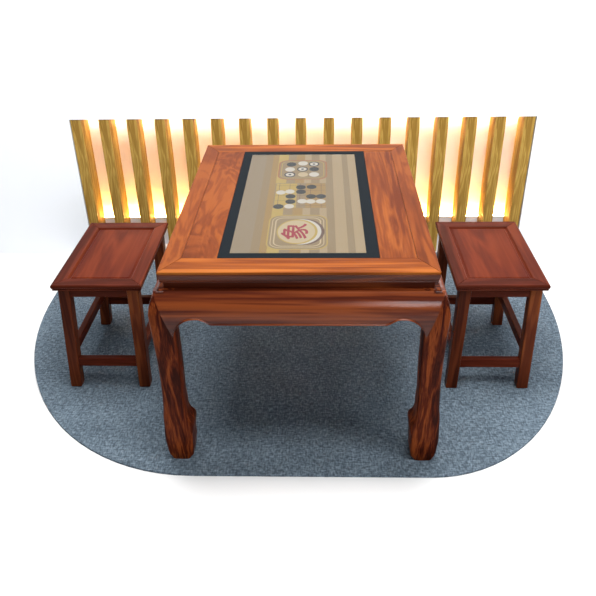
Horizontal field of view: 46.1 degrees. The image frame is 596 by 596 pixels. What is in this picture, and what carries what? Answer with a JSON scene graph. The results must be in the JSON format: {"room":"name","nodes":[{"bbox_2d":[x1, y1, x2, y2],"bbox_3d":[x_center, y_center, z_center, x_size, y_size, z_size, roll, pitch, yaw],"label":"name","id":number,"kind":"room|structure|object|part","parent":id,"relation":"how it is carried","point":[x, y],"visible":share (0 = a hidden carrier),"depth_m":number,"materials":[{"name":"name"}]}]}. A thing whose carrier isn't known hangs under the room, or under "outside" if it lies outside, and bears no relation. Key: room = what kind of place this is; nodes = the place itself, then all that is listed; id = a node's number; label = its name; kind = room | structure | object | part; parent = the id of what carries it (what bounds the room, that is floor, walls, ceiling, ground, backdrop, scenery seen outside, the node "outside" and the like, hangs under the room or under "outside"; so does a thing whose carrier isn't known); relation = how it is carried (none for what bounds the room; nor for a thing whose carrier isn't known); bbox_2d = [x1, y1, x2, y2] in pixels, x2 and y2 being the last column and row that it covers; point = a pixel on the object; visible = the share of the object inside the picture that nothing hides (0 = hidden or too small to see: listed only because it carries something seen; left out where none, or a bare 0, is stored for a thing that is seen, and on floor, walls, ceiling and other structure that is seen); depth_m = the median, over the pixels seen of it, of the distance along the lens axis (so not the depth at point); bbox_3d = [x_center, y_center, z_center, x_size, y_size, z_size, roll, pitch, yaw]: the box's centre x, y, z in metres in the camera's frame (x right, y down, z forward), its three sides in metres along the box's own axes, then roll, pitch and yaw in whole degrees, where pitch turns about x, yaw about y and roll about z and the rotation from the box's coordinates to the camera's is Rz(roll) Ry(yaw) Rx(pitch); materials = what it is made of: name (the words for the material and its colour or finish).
{"room":"games hall","nodes":[
{"label":"games hall","id":0,"kind":"room"},
{"bbox_2d":[0,243,595,595],"bbox_3d":[-0.005,0.943,1.872,8.000,0.052,5.100,0,31,2],"label":"floor","id":1,"kind":"structure","parent":0,"point":[75,520],"depth_m":2.23,"materials":[{"name":"white tile"}]},
{"bbox_2d":[34,252,562,477],"bbox_3d":[-0.013,0.181,3.066,2.360,0.008,1.620,0,31,2],"label":"carpet","id":2,"kind":"object","parent":1,"relation":"on","point":[268,401],"visible":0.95,"depth_m":2.72,"materials":[{"name":"grey carpet"}]},
{"bbox_2d":[50,223,167,386],"bbox_3d":[-0.729,0.022,2.880,0.348,0.480,0.536,0,31,2],"label":"wooden stool","id":3,"kind":"object","parent":2,"relation":"on","point":[111,263],"visible":0.84,"depth_m":2.73,"materials":[{"name":"red wood"}]},
{"bbox_3d":[-0.870,0.150,2.697,0.077,0.455,0.047,0,31,2],"label":"leg","id":4,"kind":"part","parent":3,"relation":"part of","materials":[{"name":"red wood"}]},
{"bbox_3d":[-0.865,-0.172,2.766,0.050,0.026,0.534,0,31,2],"label":"rail","id":5,"kind":"part","parent":3,"relation":"part of","materials":[{"name":"red wood"}]},
{"bbox_3d":[-0.731,-0.048,2.558,0.330,0.026,0.058,0,31,2],"label":"rail","id":6,"kind":"part","parent":3,"relation":"part of","materials":[{"name":"red wood"}]},
{"bbox_3d":[-0.858,-0.085,3.083,0.077,0.455,0.049,0,31,2],"label":"leg","id":7,"kind":"part","parent":3,"relation":"part of","materials":[{"name":"red wood"}]},
{"bbox_3d":[-0.725,-0.174,2.760,0.232,0.015,0.420,0,31,2],"label":"seat panel","id":8,"kind":"part","parent":3,"relation":"part of","materials":[{"name":"red wood"}]},
{"bbox_3d":[-0.718,-0.296,2.966,0.330,0.026,0.058,0,31,2],"label":"rail","id":9,"kind":"part","parent":3,"relation":"part of","materials":[{"name":"red wood"}]},
{"bbox_3d":[-0.606,0.150,2.689,0.055,0.455,0.047,0,31,2],"label":"leg","id":10,"kind":"part","parent":3,"relation":"part of","materials":[{"name":"red wood"}]},
{"bbox_3d":[-0.584,-0.172,2.757,0.050,0.026,0.534,0,31,2],"label":"rail","id":11,"kind":"part","parent":3,"relation":"part of","materials":[{"name":"red wood"}]},
{"bbox_3d":[-0.594,-0.085,3.075,0.055,0.455,0.049,0,31,2],"label":"leg","id":12,"kind":"part","parent":3,"relation":"part of","materials":[{"name":"red wood"}]},
{"bbox_2d":[148,144,450,460],"bbox_3d":[0.020,-0.036,2.683,0.927,0.760,1.177,0,31,2],"label":"table","id":13,"kind":"object","parent":2,"relation":"on","point":[320,234],"visible":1,"depth_m":2.19,"materials":[{"name":"brown wood"}]},
{"bbox_3d":[-0.406,0.255,2.275,0.100,0.700,0.144,0,31,2],"label":"leg","id":14,"kind":"part","parent":13,"relation":"part of","materials":[{"name":"brown wood"}]},
{"bbox_3d":[-0.367,-0.356,2.500,0.058,0.010,1.102,0,31,2],"label":"rail","id":15,"kind":"part","parent":13,"relation":"part of","materials":[{"name":"brown wood"}]},
{"bbox_3d":[-0.284,-0.350,2.502,0.107,0.025,0.929,0,31,2],"label":"panel","id":16,"kind":"part","parent":13,"relation":"part of","materials":[{"name":"brown wood"}]},
{"bbox_3d":[0.001,-0.092,2.054,0.820,0.010,0.088,0,31,2],"label":"rail","id":17,"kind":"part","parent":13,"relation":"part of","materials":[{"name":"brown wood"}]},
{"bbox_3d":[0.001,-0.076,2.065,0.818,0.028,0.087,0,31,2],"label":"edge moulding","id":18,"kind":"part","parent":13,"relation":"part of","materials":[{"name":"brown wood"}]},
{"bbox_3d":[0.028,-0.621,2.922,0.820,0.010,0.086,0,31,2],"label":"rail","id":19,"kind":"part","parent":13,"relation":"part of","materials":[{"name":"brown wood"}]},
{"bbox_3d":[0.312,-0.350,2.484,0.110,0.025,0.929,0,31,2],"label":"panel","id":20,"kind":"part","parent":13,"relation":"part of","materials":[{"name":"brown wood"}]},
{"bbox_3d":[0.396,-0.356,2.476,0.058,0.010,1.102,0,31,2],"label":"rail","id":21,"kind":"part","parent":13,"relation":"part of","materials":[{"name":"brown wood"}]},
{"bbox_3d":[0.421,0.256,2.250,0.100,0.700,0.144,0,31,2],"label":"leg","id":22,"kind":"part","parent":13,"relation":"part of","materials":[{"name":"brown wood"}]},
{"bbox_2d":[435,222,550,387],"bbox_3d":[0.739,0.022,2.835,0.332,0.480,0.536,0,31,2],"label":"wooden stool","id":23,"kind":"object","parent":2,"relation":"on","point":[488,262],"visible":0.91,"depth_m":2.68,"materials":[{"name":"red wood"}]},
{"bbox_3d":[0.615,-0.084,3.038,0.051,0.455,0.049,0,31,2],"label":"leg","id":24,"kind":"part","parent":23,"relation":"part of","materials":[{"name":"red wood"}]},
{"bbox_3d":[0.595,-0.171,2.721,0.050,0.026,0.534,0,31,2],"label":"rail","id":25,"kind":"part","parent":23,"relation":"part of","materials":[{"name":"red wood"}]},
{"bbox_3d":[0.603,0.151,2.652,0.051,0.455,0.047,0,31,2],"label":"leg","id":26,"kind":"part","parent":23,"relation":"part of","materials":[{"name":"red wood"}]},
{"bbox_3d":[0.742,-0.296,2.921,0.330,0.026,0.058,0,31,2],"label":"rail","id":27,"kind":"part","parent":23,"relation":"part of","materials":[{"name":"red wood"}]},
{"bbox_3d":[0.736,-0.173,2.715,0.232,0.015,0.420,0,31,2],"label":"seat panel","id":28,"kind":"part","parent":23,"relation":"part of","materials":[{"name":"red wood"}]},
{"bbox_3d":[0.879,-0.084,3.030,0.057,0.455,0.049,0,31,2],"label":"leg","id":29,"kind":"part","parent":23,"relation":"part of","materials":[{"name":"red wood"}]},
{"bbox_3d":[0.730,-0.047,2.513,0.330,0.026,0.058,0,31,2],"label":"rail","id":30,"kind":"part","parent":23,"relation":"part of","materials":[{"name":"red wood"}]},
{"bbox_3d":[0.877,-0.171,2.712,0.050,0.026,0.534,0,31,2],"label":"rail","id":31,"kind":"part","parent":23,"relation":"part of","materials":[{"name":"red wood"}]},
{"bbox_3d":[0.867,0.151,2.644,0.057,0.455,0.047,0,31,2],"label":"leg","id":32,"kind":"part","parent":23,"relation":"part of","materials":[{"name":"red wood"}]},
{"bbox_2d":[0,0,595,253],"bbox_3d":[0.037,-1.479,3.195,8.000,2.708,0.320,0,31,2],"label":"wall","id":33,"kind":"structure","parent":0,"point":[62,61],"depth_m":3.28,"materials":[{"name":"white paint"}]},
{"bbox_2d":[70,116,535,250],"bbox_3d":[0.019,-0.588,3.622,2.251,0.728,0.115,0,31,2],"label":"slatted screen","id":34,"kind":"object","parent":33,"relation":"attached to","point":[82,140],"visible":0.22,"depth_m":3.51,"materials":[{"name":"yellow wood"}]},
{"bbox_2d":[105,216,502,242],"bbox_3d":[0.027,-0.381,3.841,2.261,0.160,0.040,0,31,2],"label":"baseboard","id":35,"kind":"structure","parent":33,"relation":"attached to","point":[441,218],"depth_m":3.81,"materials":[{"name":"white paint"}]},
{"bbox_2d":[105,215,503,216],"bbox_3d":[0.025,-0.440,3.805,2.220,0.011,0.018,0,31,2],"label":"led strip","id":36,"kind":"object","parent":33,"relation":"attached to","point":[424,215],"visible":0.02,"depth_m":3.78,"materials":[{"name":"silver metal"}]},
{"bbox_2d":[88,116,517,215],"bbox_3d":[0.025,-0.678,3.777,2.261,0.736,0.160,0,31,2],"label":"panel","id":37,"kind":"object","parent":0,"point":[314,127],"depth_m":3.62,"materials":[{"name":"white"}]}
]}

